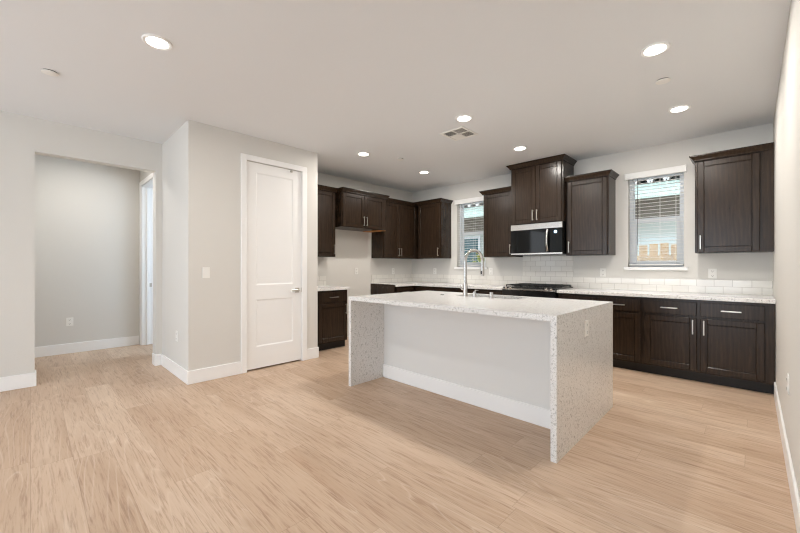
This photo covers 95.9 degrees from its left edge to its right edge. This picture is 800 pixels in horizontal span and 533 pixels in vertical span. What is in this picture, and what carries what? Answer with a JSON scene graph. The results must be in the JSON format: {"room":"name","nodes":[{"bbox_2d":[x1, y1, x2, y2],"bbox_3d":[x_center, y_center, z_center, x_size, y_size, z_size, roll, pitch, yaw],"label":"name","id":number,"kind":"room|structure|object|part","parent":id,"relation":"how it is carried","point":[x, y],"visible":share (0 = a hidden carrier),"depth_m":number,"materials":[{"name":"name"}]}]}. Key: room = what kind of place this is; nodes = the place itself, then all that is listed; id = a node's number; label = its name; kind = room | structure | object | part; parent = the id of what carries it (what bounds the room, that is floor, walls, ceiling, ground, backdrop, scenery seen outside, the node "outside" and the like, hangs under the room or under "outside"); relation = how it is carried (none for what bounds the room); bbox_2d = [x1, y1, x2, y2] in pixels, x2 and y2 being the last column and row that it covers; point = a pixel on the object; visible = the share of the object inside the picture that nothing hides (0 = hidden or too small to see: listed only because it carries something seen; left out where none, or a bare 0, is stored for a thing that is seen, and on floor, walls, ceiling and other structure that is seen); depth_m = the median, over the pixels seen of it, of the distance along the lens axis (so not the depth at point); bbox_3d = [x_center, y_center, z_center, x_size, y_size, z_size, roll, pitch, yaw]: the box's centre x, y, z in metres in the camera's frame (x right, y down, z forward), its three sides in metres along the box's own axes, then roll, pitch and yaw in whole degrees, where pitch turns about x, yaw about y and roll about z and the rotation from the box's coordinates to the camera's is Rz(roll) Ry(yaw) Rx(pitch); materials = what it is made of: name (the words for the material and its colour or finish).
{"room":"kitchen","nodes":[
{"label":"kitchen","id":0,"kind":"room"},
{"bbox_2d":[0,111,161,376],"bbox_3d":[-5.005,-0.150,2.467,0.130,2.740,5.740,0,0,44],"label":"wall","id":1,"kind":"structure","parent":0,"point":[22,137],"depth_m":3.65,"materials":[{"name":"white paint"}]},
{"bbox_2d":[0,372,36,391],"bbox_3d":[-5.337,1.150,2.024,0.013,0.140,4.643,0,0,44],"label":"baseboard","id":2,"kind":"structure","parent":1,"relation":"attached to","point":[20,381],"depth_m":3.59,"materials":[{"name":"white paint"}]},
{"bbox_2d":[35,154,139,346],"bbox_3d":[-4.998,-0.150,4.808,0.130,2.740,2.500,0,0,44],"label":"wall","id":3,"kind":"structure","parent":0,"point":[87,214],"depth_m":5.18,"materials":[{"name":"white paint"}]},
{"bbox_2d":[66,317,72,325],"bbox_3d":[-4.645,0.777,5.070,0.009,0.116,0.075,0,0,44],"label":"wall outlet","id":4,"kind":"object","parent":3,"relation":"attached to","point":[69,321],"visible":1,"depth_m":5.07,"materials":[{"name":"white plastic"}]},
{"bbox_2d":[35,336,138,357],"bbox_3d":[-4.952,1.150,4.752,0.013,0.140,2.485,0,0,44],"label":"baseboard","id":5,"kind":"structure","parent":3,"relation":"attached to","point":[51,350],"depth_m":5.18,"materials":[{"name":"white paint"}]},
{"bbox_2d":[140,171,151,185],"bbox_3d":[-3.540,-0.150,5.229,1.630,2.740,0.140,0,0,44],"label":"wall","id":6,"kind":"structure","parent":0,"point":[143,174],"depth_m":5.48,"materials":[{"name":"white paint"}]},
{"bbox_2d":[139,173,152,344],"bbox_3d":[-3.667,-0.045,5.345,0.955,2.530,0.161,0,0,44],"label":"door frame","id":7,"kind":"structure","parent":6,"relation":"attached to","point":[145,191],"depth_m":5.61,"materials":[{"name":"white paint"}]},
{"bbox_2d":[162,123,184,368],"bbox_3d":[-2.619,-0.150,4.225,1.090,2.740,0.110,0,0,44],"label":"wall","id":8,"kind":"structure","parent":0,"point":[173,148],"depth_m":4.09,"materials":[{"name":"white paint"}]},
{"bbox_2d":[152,353,160,365],"bbox_3d":[-3.028,1.150,4.484,0.143,0.140,0.065,0,0,44],"label":"baseboard","id":9,"kind":"structure","parent":8,"relation":"attached to","point":[157,356],"depth_m":4.44,"materials":[{"name":"white paint"}]},
{"bbox_2d":[161,354,186,383],"bbox_3d":[-2.576,1.150,4.097,1.070,0.140,0.013,0,0,44],"label":"baseboard","id":10,"kind":"structure","parent":8,"relation":"attached to","point":[174,368],"depth_m":4.04,"materials":[{"name":"white paint"}]},
{"bbox_2d":[185,120,317,370],"bbox_3d":[-1.686,-0.150,4.321,0.110,2.740,1.550,0,0,44],"label":"wall","id":11,"kind":"structure","parent":0,"point":[212,153],"depth_m":3.94,"materials":[{"name":"white paint"}]},
{"bbox_2d":[203,267,209,277],"bbox_3d":[-2.066,0.065,3.846,0.011,0.116,0.072,0,0,44],"label":"light switch","id":12,"kind":"object","parent":11,"relation":"attached to","point":[206,270],"visible":1,"depth_m":3.85,"materials":[{"name":"white plastic"}]},
{"bbox_2d":[187,361,240,384],"bbox_3d":[-2.002,1.150,3.909,0.013,0.140,0.545,0,0,44],"label":"baseboard","id":13,"kind":"structure","parent":11,"relation":"attached to","point":[220,371],"depth_m":3.89,"materials":[{"name":"white paint"}]},
{"bbox_2d":[241,153,306,373],"bbox_3d":[-1.553,-0.036,4.445,0.128,2.512,0.850,0,0,44],"label":"door frame","id":14,"kind":"structure","parent":11,"relation":"attached to","point":[244,157],"depth_m":4.25,"materials":[{"name":"white paint"}]},
{"bbox_2d":[247,161,301,369],"bbox_3d":[-1.526,-0.011,4.414,0.094,2.425,0.720,0,0,44],"label":"door","id":15,"kind":"structure","parent":11,"relation":"in","point":[274,289],"depth_m":4.40,"materials":[{"name":"white paint"}]},
{"bbox_2d":[307,347,317,359],"bbox_3d":[-1.160,1.150,4.773,0.013,0.140,0.168,0,0,44],"label":"baseboard","id":16,"kind":"structure","parent":11,"relation":"attached to","point":[312,353],"depth_m":4.77,"materials":[{"name":"white paint"}]},
{"bbox_2d":[318,172,411,336],"bbox_3d":[-0.772,-0.150,6.461,0.130,2.740,2.790,0,0,44],"label":"wall","id":17,"kind":"structure","parent":0,"point":[353,248],"depth_m":6.34,"materials":[{"name":"white paint"}]},
{"bbox_2d":[318,276,325,285],"bbox_3d":[-1.454,0.231,5.661,0.009,0.154,0.688,0,0,44],"label":"tile backsplash","id":18,"kind":"structure","parent":17,"relation":"attached to","point":[321,279],"depth_m":5.84,"materials":[{"name":"white tile"}]},
{"bbox_2d":[318,184,337,256],"bbox_3d":[-1.331,-0.687,5.525,0.373,1.074,0.662,0,0,44],"label":"upper cabinet","id":19,"kind":"object","parent":17,"relation":"attached to","point":[326,245],"visible":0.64,"depth_m":5.54,"materials":[{"name":"brown wood"}]},
{"bbox_3d":[-1.331,-1.193,5.525,0.373,0.062,0.662,0,0,44],"label":"crown molding","id":20,"kind":"part","parent":19,"relation":"part of","materials":[{"name":"brown wood"}]},
{"bbox_2d":[335,187,389,231],"bbox_3d":[-0.704,-0.925,6.082,0.493,0.608,1.003,0,0,44],"label":"upper cabinet","id":21,"kind":"object","parent":17,"relation":"attached to","point":[355,209],"visible":0.97,"depth_m":5.87,"materials":[{"name":"brown wood"}]},
{"bbox_3d":[-0.740,-0.895,5.772,0.022,0.528,0.435,0,0,44],"label":"door","id":22,"kind":"part","parent":21,"relation":"part of","materials":[{"name":"brown wood"}]},
{"bbox_3d":[-0.704,-1.198,6.082,0.493,0.062,1.003,0,0,44],"label":"crown molding","id":23,"kind":"part","parent":21,"relation":"part of","materials":[{"name":"brown wood"}]},
{"bbox_3d":[-0.430,-0.895,6.089,0.022,0.528,0.439,0,0,44],"label":"door","id":24,"kind":"part","parent":21,"relation":"part of","materials":[{"name":"brown wood"}]},
{"bbox_2d":[371,274,411,282],"bbox_3d":[-0.138,0.231,7.010,0.009,0.154,1.098,0,0,44],"label":"tile backsplash","id":25,"kind":"structure","parent":17,"relation":"attached to","point":[389,278],"depth_m":6.98,"materials":[{"name":"white tile"}]},
{"bbox_2d":[372,198,417,258],"bbox_3d":[-0.004,-0.687,6.883,0.371,1.074,1.107,0,0,44],"label":"upper cabinet","id":26,"kind":"object","parent":17,"relation":"attached to","point":[399,240],"visible":0.88,"depth_m":6.66,"materials":[{"name":"brown wood"}]},
{"bbox_3d":[-0.151,-0.655,6.547,0.022,0.998,0.380,0,0,44],"label":"door","id":27,"kind":"part","parent":26,"relation":"part of","materials":[{"name":"brown wood"}]},
{"bbox_3d":[-0.004,-1.193,6.883,0.371,0.062,1.107,0,0,44],"label":"crown molding","id":28,"kind":"part","parent":26,"relation":"part of","materials":[{"name":"brown wood"}]},
{"bbox_3d":[0.153,-0.655,6.859,0.022,0.998,0.479,0,0,44],"label":"door","id":29,"kind":"part","parent":26,"relation":"part of","materials":[{"name":"brown wood"}]},
{"bbox_2d":[0,0,790,191],"bbox_3d":[-2.656,-1.580,3.228,8.890,0.120,10.370,0,0,44],"label":"ceiling","id":30,"kind":"structure","parent":0,"point":[336,80],"depth_m":2.83,"materials":[{"name":"white paint"}]},
{"bbox_2d":[41,69,58,76],"bbox_3d":[-2.732,-1.513,2.814,0.100,0.014,0.100,0,0,44],"label":"sprinkler cover","id":31,"kind":"object","parent":30,"relation":"attached to","point":[49,72],"visible":1,"depth_m":2.80,"materials":[{"name":"grey plastic"}]},
{"bbox_2d":[141,34,172,50],"bbox_3d":[-1.642,-1.515,2.441,0.176,0.010,0.176,0,0,44],"label":"recessed light","id":32,"kind":"object","parent":30,"relation":"in","point":[158,42],"visible":1,"depth_m":2.43,"materials":[{"name":"white paint"}]},
{"bbox_2d":[357,152,369,155],"bbox_3d":[-0.491,-1.515,4.866,0.176,0.010,0.176,0,0,44],"label":"recessed light","id":33,"kind":"object","parent":30,"relation":"in","point":[358,153],"visible":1,"depth_m":4.85,"materials":[{"name":"white paint"}]},
{"bbox_2d":[440,126,477,140],"bbox_3d":[0.674,-1.516,4.127,0.316,0.009,0.316,0,0,44],"label":"ceiling vent","id":34,"kind":"object","parent":30,"relation":"in","point":[456,134],"visible":1,"depth_m":4.12,"materials":[{"name":"white plastic"}]},
{"bbox_2d":[455,114,472,121],"bbox_3d":[0.655,-1.515,3.692,0.176,0.010,0.176,0,0,44],"label":"recessed light","id":35,"kind":"object","parent":30,"relation":"in","point":[461,118],"visible":1,"depth_m":3.68,"materials":[{"name":"white paint"}]},
{"bbox_2d":[513,146,526,150],"bbox_3d":[1.542,-1.515,4.630,0.176,0.010,0.176,0,0,44],"label":"recessed light","id":36,"kind":"object","parent":30,"relation":"in","point":[518,148],"visible":1,"depth_m":4.62,"materials":[{"name":"white paint"}]},
{"bbox_2d":[640,41,670,56],"bbox_3d":[1.783,-1.515,2.522,0.176,0.010,0.176,0,0,44],"label":"recessed light","id":37,"kind":"object","parent":30,"relation":"in","point":[657,48],"visible":1,"depth_m":2.51,"materials":[{"name":"white paint"}]},
{"bbox_2d":[656,77,670,84],"bbox_3d":[2.146,-1.513,2.942,0.100,0.014,0.100,0,0,44],"label":"sprinkler cover","id":38,"kind":"object","parent":30,"relation":"attached to","point":[662,80],"visible":1,"depth_m":2.94,"materials":[{"name":"grey plastic"}]},
{"bbox_2d":[668,104,690,112],"bbox_3d":[2.687,-1.515,3.470,0.176,0.010,0.176,0,0,44],"label":"recessed light","id":39,"kind":"object","parent":30,"relation":"in","point":[680,108],"visible":1,"depth_m":3.45,"materials":[{"name":"white paint"}]},
{"bbox_2d":[0,337,796,532],"bbox_3d":[-2.656,1.270,3.228,8.890,0.100,10.370,0,0,44],"label":"floor","id":40,"kind":"structure","parent":0,"point":[110,440],"depth_m":2.30,"materials":[{"name":"brown wood"}]},
{"bbox_2d":[318,290,346,350],"bbox_3d":[-1.228,0.784,5.437,0.640,0.872,0.680,0,0,44],"label":"base cabinet","id":41,"kind":"object","parent":40,"relation":"on","point":[332,305],"visible":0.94,"depth_m":5.29,"materials":[{"name":"brown wood"}]},
{"bbox_3d":[-0.980,0.449,5.295,0.019,0.142,0.502,0,0,44],"label":"drawer","id":42,"kind":"part","parent":41,"relation":"part of","materials":[{"name":"brown wood"}]},
{"bbox_3d":[-0.981,0.819,5.296,0.022,0.552,0.502,0,0,44],"label":"door","id":43,"kind":"part","parent":41,"relation":"part of","materials":[{"name":"brown wood"}]},
{"bbox_2d":[318,285,349,290],"bbox_3d":[-1.228,0.328,5.443,0.637,0.040,0.694,0,0,44],"label":"countertop","id":44,"kind":"structure","parent":41,"relation":"on","point":[323,287],"depth_m":5.30,"materials":[{"name":"stone"}]},
{"bbox_2d":[371,284,394,294],"bbox_3d":[-0.313,0.766,6.397,0.613,0.908,0.019,0,0,44],"label":"end panel","id":45,"kind":"object","parent":40,"relation":"on","point":[375,288],"visible":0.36,"depth_m":6.38,"materials":[{"name":"brown wood"}]},
{"bbox_2d":[395,286,414,292],"bbox_3d":[0.091,0.784,6.788,0.640,0.872,1.100,0,0,44],"label":"base cabinet","id":46,"kind":"object","parent":40,"relation":"on","point":[402,288],"visible":0.12,"depth_m":6.39,"materials":[{"name":"brown wood"}]},
{"bbox_2d":[372,282,509,289],"bbox_3d":[0.718,0.328,6.181,2.393,0.040,1.108,0,0,44],"label":"countertop","id":47,"kind":"structure","parent":46,"relation":"on","point":[397,284],"depth_m":6.17,"materials":[{"name":"stone"}]},
{"bbox_2d":[415,286,454,291],"bbox_3d":[0.778,0.784,6.446,0.890,0.872,0.642,0,0,44],"label":"base cabinet","id":48,"kind":"object","parent":40,"relation":"on","point":[417,288],"visible":0.06,"depth_m":6.25,"materials":[{"name":"brown wood"}]},
{"bbox_3d":[0.445,0.449,6.384,0.380,0.142,0.019,0,0,44],"label":"drawer","id":49,"kind":"part","parent":48,"relation":"part of","materials":[{"name":"brown wood"}]},
{"bbox_3d":[0.743,0.449,6.093,0.412,0.142,0.019,0,0,44],"label":"drawer","id":50,"kind":"part","parent":48,"relation":"part of","materials":[{"name":"brown wood"}]},
{"bbox_2d":[455,288,501,294],"bbox_3d":[1.415,0.784,5.824,0.890,0.872,0.642,0,0,44],"label":"base cabinet","id":51,"kind":"object","parent":40,"relation":"on","point":[481,291],"visible":0.02,"depth_m":5.58,"materials":[{"name":"brown wood"}]},
{"bbox_3d":[1.065,0.449,5.779,0.417,0.142,0.019,0,0,44],"label":"drawer","id":52,"kind":"part","parent":51,"relation":"part of","materials":[{"name":"brown wood"}]},
{"bbox_3d":[1.378,0.449,5.473,0.417,0.142,0.019,0,0,44],"label":"drawer","id":53,"kind":"part","parent":51,"relation":"part of","materials":[{"name":"brown wood"}]},
{"bbox_2d":[349,291,612,463],"bbox_3d":[0.662,0.763,3.413,2.090,0.914,1.260,0,0,44],"label":"kitchen island","id":54,"kind":"object","parent":40,"relation":"on","point":[532,360],"visible":1,"depth_m":3.02,"materials":[{"name":"stone"}]},
{"bbox_3d":[0.538,1.149,3.286,2.014,0.142,0.015,0,0,44],"label":"baseboard","id":55,"kind":"part","parent":54,"relation":"part of","materials":[{"name":"white paint"}]},
{"bbox_3d":[0.583,0.782,3.333,2.014,0.876,0.115,0,0,44],"label":"panel","id":56,"kind":"part","parent":54,"relation":"part of","materials":[{"name":"white paint"}]},
{"bbox_2d":[349,291,612,321],"bbox_3d":[0.662,0.325,3.413,2.090,0.038,1.260,0,0,44],"label":"island countertop","id":57,"kind":"structure","parent":54,"relation":"on","point":[534,308],"depth_m":2.98,"materials":[{"name":"stone"}]},
{"bbox_2d":[460,249,483,296],"bbox_3d":[0.761,0.061,3.733,0.270,0.490,0.079,0,0,-17],"label":"kitchen faucet","id":58,"kind":"object","parent":57,"relation":"on","point":[465,285],"visible":1,"depth_m":3.68,"materials":[{"name":"silver metal"}]},
{"bbox_3d":[0.767,-0.004,3.739,0.250,0.360,0.033,0,0,-25],"label":"spout","id":59,"kind":"part","parent":58,"relation":"part of","materials":[{"name":"silver metal"}]},
{"bbox_2d":[585,320,588,336],"bbox_3d":[1.361,0.450,2.626,0.009,0.116,0.072,0,0,44],"label":"wall outlet","id":60,"kind":"object","parent":54,"relation":"attached to","point":[586,321],"visible":1,"depth_m":2.62,"materials":[{"name":"white plastic"}]},
{"bbox_2d":[502,283,572,297],"bbox_3d":[1.980,0.740,5.215,0.754,0.960,0.711,0,0,44],"label":"range","id":61,"kind":"object","parent":40,"relation":"on","point":[520,289],"visible":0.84,"depth_m":5.01,"materials":[{"name":"black metal"}]},
{"bbox_3d":[1.772,0.314,5.002,0.754,0.036,0.048,0,0,44],"label":"steel trim","id":62,"kind":"part","parent":61,"relation":"part of","materials":[{"name":"silver metal"}]},
{"bbox_3d":[1.780,0.359,5.009,0.754,0.121,0.064,0,0,44],"label":"control panel","id":63,"kind":"part","parent":61,"relation":"part of","materials":[{"name":"black metal"}]},
{"bbox_2d":[503,286,572,289],"bbox_3d":[2.000,0.303,5.236,0.754,0.023,0.648,0,0,44],"label":"cooktop","id":64,"kind":"object","parent":61,"relation":"in","point":[504,287],"depth_m":5.01,"materials":[{"name":"black metal"}]},
{"bbox_2d":[558,293,643,371],"bbox_3d":[2.622,0.784,4.647,0.945,0.872,0.642,0,0,44],"label":"base cabinet","id":65,"kind":"object","parent":40,"relation":"on","point":[627,311],"visible":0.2,"depth_m":4.24,"materials":[{"name":"brown wood"}]},
{"bbox_3d":[2.261,0.449,4.611,0.444,0.142,0.019,0,0,44],"label":"drawer","id":66,"kind":"part","parent":65,"relation":"part of","materials":[{"name":"brown wood"}]},
{"bbox_3d":[2.595,0.449,4.286,0.443,0.142,0.019,0,0,44],"label":"drawer","id":67,"kind":"part","parent":65,"relation":"part of","materials":[{"name":"brown wood"}]},
{"bbox_3d":[2.595,0.819,4.287,0.443,0.552,0.022,0,0,44],"label":"door","id":68,"kind":"part","parent":65,"relation":"part of","materials":[{"name":"brown wood"}]},
{"bbox_2d":[642,297,774,393],"bbox_3d":[3.336,0.784,3.949,1.054,0.872,0.640,0,0,44],"label":"base cabinet","id":69,"kind":"object","parent":40,"relation":"on","point":[724,343],"visible":0.98,"depth_m":3.70,"materials":[{"name":"brown wood"}]},
{"bbox_2d":[557,288,775,303],"bbox_3d":[3.002,0.328,4.281,2.002,0.040,0.637,0,0,44],"label":"countertop","id":70,"kind":"structure","parent":69,"relation":"on","point":[611,292],"depth_m":3.97,"materials":[{"name":"stone"}]},
{"bbox_3d":[2.945,0.449,3.944,0.464,0.142,0.019,0,0,44],"label":"drawer","id":71,"kind":"part","parent":69,"relation":"part of","materials":[{"name":"brown wood"}]},
{"bbox_3d":[2.946,0.819,3.945,0.464,0.552,0.022,0,0,44],"label":"door","id":72,"kind":"part","parent":69,"relation":"part of","materials":[{"name":"brown wood"}]},
{"bbox_3d":[3.302,0.449,3.596,0.474,0.142,0.019,0,0,44],"label":"drawer","id":73,"kind":"part","parent":69,"relation":"part of","materials":[{"name":"brown wood"}]},
{"bbox_3d":[3.303,0.819,3.596,0.474,0.552,0.022,0,0,44],"label":"door","id":74,"kind":"part","parent":69,"relation":"part of","materials":[{"name":"brown wood"}]},
{"bbox_2d":[412,123,772,280],"bbox_3d":[2.105,-0.150,5.715,5.290,2.740,0.160,0,0,44],"label":"wall","id":75,"kind":"structure","parent":0,"point":[730,266],"depth_m":4.68,"materials":[{"name":"white paint"}]},
{"bbox_2d":[414,198,452,258],"bbox_3d":[0.625,-0.687,6.784,0.652,1.074,0.373,0,0,44],"label":"upper cabinet","id":76,"kind":"object","parent":75,"relation":"attached to","point":[434,215],"visible":1,"depth_m":6.64,"materials":[{"name":"brown wood"}]},
{"bbox_3d":[0.536,-0.655,6.687,0.517,0.998,0.022,0,0,44],"label":"door","id":77,"kind":"part","parent":76,"relation":"part of","materials":[{"name":"brown wood"}]},
{"bbox_3d":[0.625,-1.193,6.784,0.652,0.062,0.373,0,0,44],"label":"crown molding","id":78,"kind":"part","parent":76,"relation":"part of","materials":[{"name":"brown wood"}]},
{"bbox_2d":[454,201,487,268],"bbox_3d":[1.304,-0.572,6.469,0.684,1.237,0.180,0,0,44],"label":"window","id":79,"kind":"structure","parent":75,"relation":"in","point":[462,233],"depth_m":6.65,"materials":[{"name":"white plastic"}]},
{"bbox_2d":[454,196,485,265],"bbox_3d":[1.272,-0.615,6.439,0.660,1.203,0.102,0,0,44],"label":"window blind","id":80,"kind":"object","parent":79,"relation":"attached to","point":[476,199],"visible":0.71,"depth_m":6.42,"materials":[{"name":"white plastic"}]},
{"bbox_3d":[1.446,-0.580,6.305,0.002,1.110,0.052,0,0,44],"label":"ladder cord","id":81,"kind":"part","parent":80,"relation":"part of","materials":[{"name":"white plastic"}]},
{"bbox_3d":[1.282,0.026,6.447,0.684,0.042,0.120,0,0,44],"label":"sill","id":82,"kind":"part","parent":79,"relation":"part of","materials":[{"name":"white paint"}]},
{"bbox_3d":[1.355,-0.871,6.521,0.524,0.562,0.023,0,0,44],"label":"sash","id":83,"kind":"part","parent":79,"relation":"part of","materials":[{"name":"white plastic"}]},
{"bbox_3d":[1.336,-0.324,6.502,0.524,0.581,0.026,0,0,44],"label":"sash","id":84,"kind":"part","parent":79,"relation":"part of","materials":[{"name":"white plastic"}]},
{"bbox_2d":[479,186,522,257],"bbox_3d":[1.622,-0.687,5.810,0.580,1.074,0.373,0,0,44],"label":"upper cabinet","id":85,"kind":"object","parent":75,"relation":"attached to","point":[497,202],"visible":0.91,"depth_m":5.70,"materials":[{"name":"brown wood"}]},
{"bbox_3d":[1.622,-1.193,5.810,0.580,0.062,0.373,0,0,44],"label":"crown molding","id":86,"kind":"part","parent":85,"relation":"part of","materials":[{"name":"brown wood"}]},
{"bbox_3d":[1.547,-0.655,5.701,0.495,0.998,0.022,0,0,44],"label":"door","id":87,"kind":"part","parent":85,"relation":"part of","materials":[{"name":"brown wood"}]},
{"bbox_2d":[506,154,576,224],"bbox_3d":[2.070,-1.068,5.303,0.855,0.892,0.473,0,0,44],"label":"upper cabinet","id":88,"kind":"object","parent":75,"relation":"attached to","point":[538,187],"visible":0.96,"depth_m":5.12,"materials":[{"name":"brown wood"}]},
{"bbox_3d":[1.813,-1.036,5.302,0.360,0.816,0.022,0,0,44],"label":"door","id":89,"kind":"part","parent":88,"relation":"part of","materials":[{"name":"brown wood"}]},
{"bbox_2d":[511,221,565,255],"bbox_3d":[2.063,-0.395,5.300,0.754,0.446,0.482,0,0,44],"label":"microwave","id":90,"kind":"object","parent":88,"relation":"attached to","point":[548,238],"visible":0.98,"depth_m":5.14,"materials":[{"name":"black glass"}]},
{"bbox_3d":[1.887,-0.364,5.245,0.579,0.332,0.026,0,0,44],"label":"door","id":91,"kind":"part","parent":90,"relation":"part of","materials":[{"name":"black glass"}]},
{"bbox_3d":[1.949,-0.184,5.183,0.754,0.025,0.028,0,0,44],"label":"trim","id":92,"kind":"part","parent":90,"relation":"part of","materials":[{"name":"silver metal"}]},
{"bbox_3d":[2.047,-0.365,5.026,0.031,0.307,0.066,0,0,44],"label":"handle","id":93,"kind":"part","parent":90,"relation":"part of","materials":[{"name":"silver metal"}]},
{"bbox_3d":[2.158,-0.364,4.981,0.173,0.332,0.026,0,0,44],"label":"control panel","id":94,"kind":"part","parent":90,"relation":"part of","materials":[{"name":"black glass"}]},
{"bbox_3d":[2.070,-1.483,5.303,0.855,0.062,0.473,0,0,44],"label":"crown molding","id":95,"kind":"part","parent":88,"relation":"part of","materials":[{"name":"brown wood"}]},
{"bbox_3d":[2.075,-1.036,5.046,0.360,0.816,0.022,0,0,44],"label":"door","id":96,"kind":"part","parent":88,"relation":"part of","materials":[{"name":"brown wood"}]},
{"bbox_2d":[564,169,618,255],"bbox_3d":[2.586,-0.687,4.870,0.575,1.074,0.373,0,0,44],"label":"upper cabinet","id":97,"kind":"object","parent":75,"relation":"attached to","point":[590,197],"visible":1,"depth_m":4.77,"materials":[{"name":"brown wood"}]},
{"bbox_3d":[2.479,-0.655,4.791,0.492,0.998,0.022,0,0,44],"label":"door","id":98,"kind":"part","parent":97,"relation":"part of","materials":[{"name":"brown wood"}]},
{"bbox_3d":[2.586,-1.193,4.870,0.575,0.062,0.373,0,0,44],"label":"crown molding","id":99,"kind":"part","parent":97,"relation":"part of","materials":[{"name":"brown wood"}]},
{"bbox_2d":[412,255,772,295],"bbox_3d":[2.095,0.072,5.605,5.146,0.472,0.009,0,0,44],"label":"tile backsplash","id":100,"kind":"structure","parent":75,"relation":"attached to","point":[558,269],"depth_m":5.11,"materials":[{"name":"white tile"}]},
{"bbox_2d":[600,268,605,276],"bbox_3d":[2.779,0.080,4.938,0.072,0.116,0.009,0,0,44],"label":"wall outlet","id":101,"kind":"object","parent":75,"relation":"attached to","point":[602,270],"visible":1,"depth_m":4.94,"materials":[{"name":"white plastic"}]},
{"bbox_2d":[624,172,687,269],"bbox_3d":[3.243,-0.572,4.576,0.664,1.237,0.180,0,0,44],"label":"window","id":102,"kind":"structure","parent":75,"relation":"in","point":[633,238],"depth_m":4.57,"materials":[{"name":"white plastic"}]},
{"bbox_2d":[625,164,686,265],"bbox_3d":[3.212,-0.615,4.547,0.640,1.203,0.102,0,0,44],"label":"window blind","id":103,"kind":"object","parent":102,"relation":"attached to","point":[683,168],"visible":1,"depth_m":4.54,"materials":[{"name":"white plastic"}]},
{"bbox_3d":[3.230,-0.022,4.563,0.564,0.018,0.048,0,0,44],"label":"rail","id":104,"kind":"part","parent":103,"relation":"part of","materials":[{"name":"white plastic"}]},
{"bbox_3d":[3.266,-0.580,4.529,0.002,1.110,0.052,0,0,44],"label":"ladder cord","id":105,"kind":"part","parent":103,"relation":"part of","materials":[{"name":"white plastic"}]},
{"bbox_3d":[3.380,-0.580,4.417,0.002,1.110,0.052,0,0,44],"label":"ladder cord","id":106,"kind":"part","parent":103,"relation":"part of","materials":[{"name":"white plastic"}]},
{"bbox_3d":[3.222,0.026,4.555,0.664,0.042,0.120,0,0,44],"label":"sill","id":107,"kind":"part","parent":102,"relation":"part of","materials":[{"name":"white paint"}]},
{"bbox_3d":[3.276,-0.324,4.610,0.504,0.581,0.026,0,0,44],"label":"sash","id":108,"kind":"part","parent":102,"relation":"part of","materials":[{"name":"white plastic"}]},
{"bbox_3d":[3.294,-0.871,4.629,0.504,0.562,0.023,0,0,44],"label":"sash","id":109,"kind":"part","parent":102,"relation":"part of","materials":[{"name":"white plastic"}]},
{"bbox_2d":[708,268,716,278],"bbox_3d":[3.592,0.080,4.145,0.075,0.116,0.009,0,0,44],"label":"wall outlet","id":110,"kind":"object","parent":75,"relation":"attached to","point":[712,272],"visible":1,"depth_m":4.14,"materials":[{"name":"white plastic"}]},
{"bbox_2d":[689,142,773,253],"bbox_3d":[3.573,-0.687,3.906,0.657,1.074,0.372,0,0,44],"label":"upper cabinet","id":111,"kind":"object","parent":75,"relation":"attached to","point":[734,188],"visible":1,"depth_m":3.78,"materials":[{"name":"brown wood"}]},
{"bbox_3d":[3.470,-0.655,3.825,0.490,0.998,0.022,0,0,44],"label":"door","id":112,"kind":"part","parent":111,"relation":"part of","materials":[{"name":"brown wood"}]},
{"bbox_3d":[3.572,-1.193,3.907,0.656,0.062,0.372,0,0,44],"label":"crown molding","id":113,"kind":"part","parent":111,"relation":"part of","materials":[{"name":"brown wood"}]},
{"bbox_2d":[773,0,799,496],"bbox_3d":[0.479,-0.150,0.169,0.130,2.740,10.370,0,0,44],"label":"wall","id":114,"kind":"structure","parent":0,"point":[786,122],"depth_m":2.14,"materials":[{"name":"white paint"}]},
{"bbox_2d":[774,382,799,532],"bbox_3d":[0.201,1.150,-0.014,0.013,0.140,9.460,0,0,44],"label":"baseboard","id":115,"kind":"structure","parent":114,"relation":"attached to","point":[795,499],"depth_m":2.02,"materials":[{"name":"white paint"}]},
{"bbox_2d":[787,373,788,394],"bbox_3d":[2.346,0.710,2.182,0.009,0.116,0.072,0,0,44],"label":"wall outlet","id":116,"kind":"object","parent":114,"relation":"attached to","point":[787,373],"visible":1,"depth_m":2.17,"materials":[{"name":"white plastic"}]},
{"label":"outside","id":117,"kind":"structure","parent":0,"visible":0},
{"bbox_3d":[6.125,1.420,9.141,20.000,0.200,10.360,0,0,44],"label":"ground","id":118,"kind":"structure","parent":117,"visible":0},
{"bbox_2d":[464,175,679,261],"bbox_3d":[3.732,-0.400,8.123,13.005,3.440,1.560,0,0,44],"label":"house","id":119,"kind":"structure","parent":118,"relation":"on","point":[641,241],"depth_m":7.09,"materials":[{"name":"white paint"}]},
{"bbox_3d":[1.811,-0.230,10.232,0.980,1.080,0.015,0,0,44],"label":"pane","id":120,"kind":"part","parent":119,"relation":"part of","materials":[{"name":"teal"}]},
{"bbox_2d":[637,243,676,260],"bbox_3d":[4.475,0.465,5.754,3.768,1.710,0.148,0,0,44],"label":"fence","id":121,"kind":"object","parent":118,"relation":"on","point":[644,251],"visible":0.05,"depth_m":6.01,"materials":[{"name":"beige wood"}]},
{"bbox_3d":[4.476,-0.142,5.804,3.700,0.085,0.040,0,0,44],"label":"rail","id":122,"kind":"part","parent":121,"relation":"part of","materials":[{"name":"beige wood"}]}
]}

